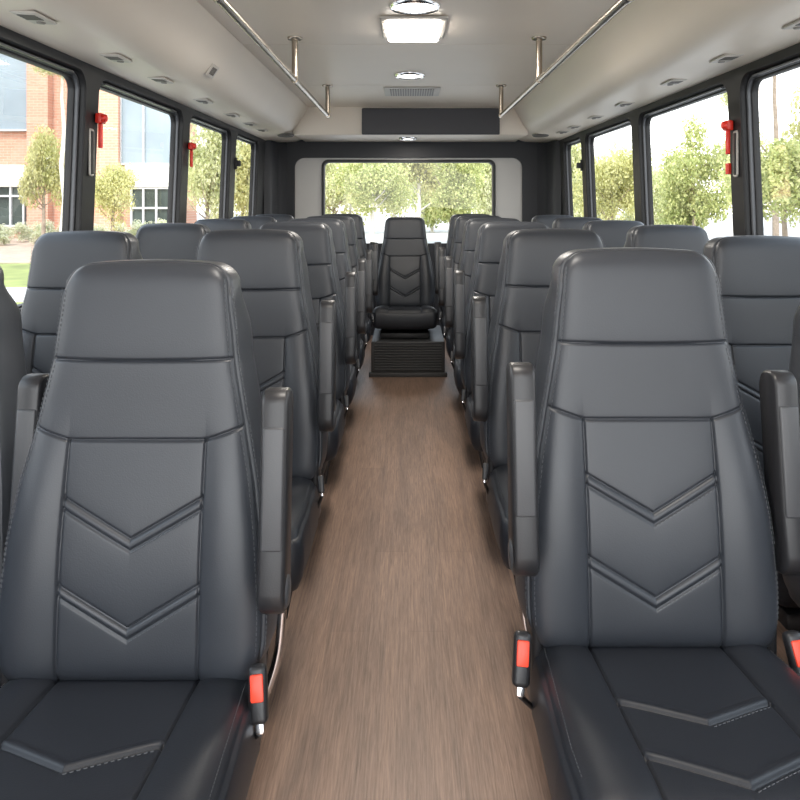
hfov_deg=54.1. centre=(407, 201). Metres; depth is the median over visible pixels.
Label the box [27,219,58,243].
shrub
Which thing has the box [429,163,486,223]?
tree
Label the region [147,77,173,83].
air vent
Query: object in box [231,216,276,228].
passenger seat
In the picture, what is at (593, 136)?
window
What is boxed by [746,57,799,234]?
window
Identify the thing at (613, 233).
passenger seat
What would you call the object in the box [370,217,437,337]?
passenger seat
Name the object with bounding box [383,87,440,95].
ceiling vent
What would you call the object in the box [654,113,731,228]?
tree
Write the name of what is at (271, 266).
passenger seat
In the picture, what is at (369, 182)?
tree
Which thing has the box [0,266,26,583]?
passenger seat
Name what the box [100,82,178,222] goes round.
window
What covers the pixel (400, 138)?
ceiling light
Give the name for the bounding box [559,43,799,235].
wall
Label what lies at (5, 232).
shrub
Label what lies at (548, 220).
passenger seat
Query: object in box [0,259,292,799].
passenger seat
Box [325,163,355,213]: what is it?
tree
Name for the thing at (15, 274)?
lawn
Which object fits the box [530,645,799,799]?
seat cushion
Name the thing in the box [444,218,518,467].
passenger seat
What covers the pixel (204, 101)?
air vent
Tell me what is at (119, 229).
shrub
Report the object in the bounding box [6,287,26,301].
path
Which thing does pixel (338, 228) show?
passenger seat
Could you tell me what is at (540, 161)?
wall
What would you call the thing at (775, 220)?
tree
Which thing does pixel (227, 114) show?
air vent
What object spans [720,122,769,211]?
tree
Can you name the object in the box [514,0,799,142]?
overhead luggage rack
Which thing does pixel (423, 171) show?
tree
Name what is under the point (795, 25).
air vent
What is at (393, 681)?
floor
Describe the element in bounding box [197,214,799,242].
ground
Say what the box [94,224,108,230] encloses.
shrub
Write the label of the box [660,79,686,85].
air vent
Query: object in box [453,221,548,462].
passenger seat
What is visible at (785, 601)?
seat cushion
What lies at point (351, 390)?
seat cushion
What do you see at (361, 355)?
seat cushion
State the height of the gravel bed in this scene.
0.040 m
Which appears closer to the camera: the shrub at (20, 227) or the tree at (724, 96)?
the tree at (724, 96)
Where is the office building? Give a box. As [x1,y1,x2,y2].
[0,54,196,237]
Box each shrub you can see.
[0,223,15,244]
[11,222,35,240]
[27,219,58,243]
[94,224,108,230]
[107,222,128,231]
[124,219,151,235]
[156,218,166,222]
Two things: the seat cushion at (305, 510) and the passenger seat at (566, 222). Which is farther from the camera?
the passenger seat at (566, 222)
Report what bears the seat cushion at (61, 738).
on the passenger seat at (145, 586)
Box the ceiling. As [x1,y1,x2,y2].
[196,0,627,106]
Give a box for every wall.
[0,26,265,230]
[264,140,560,334]
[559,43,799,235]
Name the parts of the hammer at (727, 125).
handle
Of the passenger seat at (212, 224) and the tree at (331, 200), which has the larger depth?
the tree at (331, 200)
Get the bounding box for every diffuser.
[386,21,440,41]
[394,3,434,11]
[398,75,420,77]
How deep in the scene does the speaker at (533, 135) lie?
6.06 m
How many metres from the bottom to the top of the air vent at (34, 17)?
0.014 m
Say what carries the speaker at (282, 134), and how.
attached to the wall at (90, 77)
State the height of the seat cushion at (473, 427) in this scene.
0.217 m
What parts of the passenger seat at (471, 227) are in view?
armrest, backrest, leg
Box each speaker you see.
[277,133,293,136]
[532,134,548,136]
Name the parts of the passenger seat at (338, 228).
leg, backrest, armrest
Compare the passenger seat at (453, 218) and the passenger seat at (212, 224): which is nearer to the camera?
the passenger seat at (212, 224)
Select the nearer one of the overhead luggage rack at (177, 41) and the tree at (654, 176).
the overhead luggage rack at (177, 41)
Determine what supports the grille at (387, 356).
attached to the step
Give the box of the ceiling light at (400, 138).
[399,137,416,139]
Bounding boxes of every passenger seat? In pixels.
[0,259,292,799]
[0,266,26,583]
[20,231,142,373]
[135,223,209,259]
[195,219,250,230]
[195,229,336,658]
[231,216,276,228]
[256,214,293,221]
[258,222,356,483]
[287,218,366,483]
[307,216,372,370]
[322,214,378,340]
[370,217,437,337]
[435,214,487,336]
[438,215,500,357]
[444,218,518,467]
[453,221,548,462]
[471,229,605,590]
[506,247,799,799]
[531,215,572,228]
[552,217,601,229]
[582,220,643,247]
[624,225,708,253]
[703,235,799,631]
[782,305,799,606]
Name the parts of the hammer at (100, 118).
handle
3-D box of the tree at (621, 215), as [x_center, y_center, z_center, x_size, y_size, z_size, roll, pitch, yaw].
[15.279,-0.830,51.791,4.947,7.262,3.413,0,0,35]
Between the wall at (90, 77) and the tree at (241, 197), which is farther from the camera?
the tree at (241, 197)
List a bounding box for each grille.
[374,343,441,370]
[390,89,433,95]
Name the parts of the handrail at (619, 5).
post, post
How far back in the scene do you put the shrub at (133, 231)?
32.88 m
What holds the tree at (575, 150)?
on the ground at (719, 229)
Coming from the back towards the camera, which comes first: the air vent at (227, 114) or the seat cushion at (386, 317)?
the seat cushion at (386, 317)
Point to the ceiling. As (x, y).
(485, 44)
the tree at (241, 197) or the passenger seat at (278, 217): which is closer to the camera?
the passenger seat at (278, 217)
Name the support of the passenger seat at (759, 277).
on the floor
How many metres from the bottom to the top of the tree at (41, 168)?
4.890 m
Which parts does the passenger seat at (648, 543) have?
armrest, backrest, armrest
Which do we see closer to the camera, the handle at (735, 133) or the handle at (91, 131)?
the handle at (91, 131)
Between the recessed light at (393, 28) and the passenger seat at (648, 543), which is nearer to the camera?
the passenger seat at (648, 543)
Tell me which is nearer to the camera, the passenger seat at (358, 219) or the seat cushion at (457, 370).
the seat cushion at (457, 370)
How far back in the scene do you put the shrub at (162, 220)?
35.50 m
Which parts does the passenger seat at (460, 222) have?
armrest, backrest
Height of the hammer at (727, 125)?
0.132 m
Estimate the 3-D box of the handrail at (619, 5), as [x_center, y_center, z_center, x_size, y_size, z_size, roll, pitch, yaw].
[0.592,-0.639,2.282,0.068,0.208,5.464,0,0,0]
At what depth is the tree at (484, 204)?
38.89 m
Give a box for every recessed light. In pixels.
[379,16,447,41]
[388,0,440,14]
[394,72,425,79]
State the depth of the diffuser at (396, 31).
3.26 m
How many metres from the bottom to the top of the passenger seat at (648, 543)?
1.074 m
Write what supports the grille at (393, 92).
attached to the ceiling vent at (389, 91)
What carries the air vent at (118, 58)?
attached to the wall at (90, 77)
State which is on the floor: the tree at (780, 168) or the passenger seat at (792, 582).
the passenger seat at (792, 582)
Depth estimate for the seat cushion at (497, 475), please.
1.91 m
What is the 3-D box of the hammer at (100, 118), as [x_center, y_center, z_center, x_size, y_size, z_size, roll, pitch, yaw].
[-1.157,-0.270,2.969,0.042,0.132,0.049,0,0,0]
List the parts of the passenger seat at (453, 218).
armrest, backrest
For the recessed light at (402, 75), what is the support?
in the ceiling
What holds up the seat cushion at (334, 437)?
on the passenger seat at (317, 238)
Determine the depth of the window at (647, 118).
4.25 m
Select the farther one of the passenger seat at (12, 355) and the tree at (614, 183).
the tree at (614, 183)
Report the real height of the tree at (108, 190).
3.482 m
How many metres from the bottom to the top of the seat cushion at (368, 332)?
0.217 m
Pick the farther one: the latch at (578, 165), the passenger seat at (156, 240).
the latch at (578, 165)
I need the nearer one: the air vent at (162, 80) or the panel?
the air vent at (162, 80)
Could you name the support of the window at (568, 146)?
in the wall at (735, 81)
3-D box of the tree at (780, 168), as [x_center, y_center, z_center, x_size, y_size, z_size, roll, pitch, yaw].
[8.009,0.168,17.005,2.451,3.393,2.441,0,0,-6]
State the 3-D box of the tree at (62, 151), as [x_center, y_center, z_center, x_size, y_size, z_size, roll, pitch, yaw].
[-9.699,-1.477,21.928,2.164,6.683,1.802,0,0,11]
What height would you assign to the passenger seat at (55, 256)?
1.074 m
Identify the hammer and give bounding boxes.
[95,113,107,147]
[188,142,196,166]
[721,120,732,154]
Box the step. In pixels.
[369,325,446,376]
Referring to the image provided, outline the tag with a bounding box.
[725,163,730,173]
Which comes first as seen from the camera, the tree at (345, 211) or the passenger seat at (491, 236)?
the passenger seat at (491, 236)
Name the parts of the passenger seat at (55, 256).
backrest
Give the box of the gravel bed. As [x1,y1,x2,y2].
[0,238,35,262]
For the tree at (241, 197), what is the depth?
36.94 m
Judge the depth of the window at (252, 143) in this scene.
6.17 m
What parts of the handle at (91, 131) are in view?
plate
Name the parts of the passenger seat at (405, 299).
seat frame, backrest, armrest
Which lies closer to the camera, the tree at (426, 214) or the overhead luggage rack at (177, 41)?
the overhead luggage rack at (177, 41)
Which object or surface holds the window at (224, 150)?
in the wall at (90, 77)
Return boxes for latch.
[234,157,240,168]
[576,160,582,170]
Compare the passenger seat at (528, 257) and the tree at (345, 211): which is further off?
the tree at (345, 211)
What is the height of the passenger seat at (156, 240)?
1.074 m
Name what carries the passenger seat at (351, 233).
on the floor
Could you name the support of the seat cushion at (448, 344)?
on the passenger seat at (460, 222)
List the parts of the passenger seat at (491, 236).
armrest, backrest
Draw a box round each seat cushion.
[0,678,260,799]
[291,477,319,591]
[324,399,344,461]
[346,364,356,404]
[357,338,364,370]
[365,318,370,340]
[372,305,437,329]
[441,318,445,336]
[446,330,452,357]
[454,359,464,393]
[465,393,482,451]
[487,465,510,569]
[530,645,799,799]
[777,571,799,607]
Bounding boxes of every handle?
[88,128,93,175]
[733,130,738,176]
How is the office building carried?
on the ground at (719, 229)
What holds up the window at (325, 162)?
in the wall at (540, 161)
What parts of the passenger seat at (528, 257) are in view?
armrest, backrest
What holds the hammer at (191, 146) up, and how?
attached to the wall at (90, 77)
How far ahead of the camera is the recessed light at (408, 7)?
2.94 m
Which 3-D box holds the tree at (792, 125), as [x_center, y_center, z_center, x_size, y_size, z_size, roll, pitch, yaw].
[12.248,-0.941,21.829,3.832,5.619,3.519,0,0,22]
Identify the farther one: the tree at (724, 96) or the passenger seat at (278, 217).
the tree at (724, 96)
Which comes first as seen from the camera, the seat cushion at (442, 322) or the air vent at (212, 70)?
the air vent at (212, 70)
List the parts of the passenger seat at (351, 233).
backrest, armrest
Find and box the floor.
[246,335,788,799]
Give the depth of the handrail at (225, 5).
3.24 m
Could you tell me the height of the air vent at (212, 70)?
0.051 m
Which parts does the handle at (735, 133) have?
plate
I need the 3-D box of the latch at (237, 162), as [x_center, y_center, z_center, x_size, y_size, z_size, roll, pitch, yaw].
[-1.172,-0.265,5.379,0.047,0.080,0.042,0,0,0]
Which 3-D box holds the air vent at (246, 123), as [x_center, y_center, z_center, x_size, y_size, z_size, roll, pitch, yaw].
[-1.050,-0.516,5.200,0.072,0.014,0.144,0,0,0]
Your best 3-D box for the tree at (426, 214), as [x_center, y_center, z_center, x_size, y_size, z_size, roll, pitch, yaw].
[1.604,-1.687,48.082,4.470,7.098,4.506,0,0,0]
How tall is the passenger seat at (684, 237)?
1.074 m
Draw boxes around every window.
[0,42,79,310]
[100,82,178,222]
[190,117,227,218]
[237,135,255,215]
[321,160,495,215]
[566,139,580,216]
[588,120,630,217]
[642,85,726,224]
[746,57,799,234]
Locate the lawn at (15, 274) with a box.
[0,263,30,286]
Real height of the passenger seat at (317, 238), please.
1.082 m
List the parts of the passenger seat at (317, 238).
seat frame, leg, backrest, armrest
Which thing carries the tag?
attached to the wall at (735, 81)
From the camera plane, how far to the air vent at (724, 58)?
2.79 m
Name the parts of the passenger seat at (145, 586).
armrest, backrest, armrest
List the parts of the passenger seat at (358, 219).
backrest, armrest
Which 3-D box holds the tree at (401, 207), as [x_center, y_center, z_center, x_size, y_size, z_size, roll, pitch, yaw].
[-1.203,-2.046,56.048,5.046,7.820,6.058,0,0,11]
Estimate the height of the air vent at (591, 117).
0.014 m
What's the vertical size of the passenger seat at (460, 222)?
1.079 m
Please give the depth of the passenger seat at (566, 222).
4.35 m
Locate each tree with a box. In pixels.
[17,124,64,234]
[31,66,65,231]
[94,162,140,231]
[187,123,243,218]
[204,140,250,218]
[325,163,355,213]
[327,163,419,242]
[329,164,383,225]
[374,183,414,217]
[382,163,440,217]
[408,180,460,231]
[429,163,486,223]
[471,163,491,214]
[571,140,606,216]
[572,147,655,220]
[606,139,656,220]
[652,151,673,224]
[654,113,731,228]
[715,93,732,235]
[716,136,799,235]
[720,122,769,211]
[772,76,779,235]
[776,84,799,147]
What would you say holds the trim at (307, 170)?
attached to the wall at (540, 161)
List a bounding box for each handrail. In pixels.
[213,0,332,117]
[496,0,633,117]
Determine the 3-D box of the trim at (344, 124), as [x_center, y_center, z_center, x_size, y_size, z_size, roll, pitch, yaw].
[0.020,-0.641,6.490,1.840,0.234,0.720,0,0,0]
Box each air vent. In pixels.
[9,10,56,24]
[99,54,132,62]
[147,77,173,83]
[193,99,212,103]
[205,63,218,78]
[224,113,239,116]
[243,122,256,125]
[587,116,602,118]
[615,102,634,106]
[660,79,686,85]
[709,54,743,62]
[782,19,799,29]
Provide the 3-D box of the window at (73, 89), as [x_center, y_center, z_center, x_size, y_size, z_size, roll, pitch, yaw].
[-1.228,-0.059,2.268,0.079,0.824,1.201,0,0,0]
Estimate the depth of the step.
5.20 m
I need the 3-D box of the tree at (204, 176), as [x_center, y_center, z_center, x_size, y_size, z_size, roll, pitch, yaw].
[-6.924,-1.015,27.163,2.185,5.766,3.168,0,0,-31]
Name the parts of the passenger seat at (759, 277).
backrest, seat frame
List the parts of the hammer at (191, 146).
handle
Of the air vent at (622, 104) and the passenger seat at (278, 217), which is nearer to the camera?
the air vent at (622, 104)
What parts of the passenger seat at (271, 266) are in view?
backrest, leg, armrest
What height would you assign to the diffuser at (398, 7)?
0.008 m
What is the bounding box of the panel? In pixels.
[362,108,499,134]
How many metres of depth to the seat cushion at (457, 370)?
3.39 m
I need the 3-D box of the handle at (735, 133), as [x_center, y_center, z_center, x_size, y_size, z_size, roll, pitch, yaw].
[1.258,-0.185,3.010,0.010,0.179,0.041,0,0,0]
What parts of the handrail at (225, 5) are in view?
post, post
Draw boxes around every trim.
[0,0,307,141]
[293,107,527,141]
[295,158,521,221]
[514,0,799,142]
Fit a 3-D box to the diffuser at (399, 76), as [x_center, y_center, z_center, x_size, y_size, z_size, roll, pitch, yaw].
[0.010,-0.734,4.570,0.148,0.008,0.148,0,0,0]

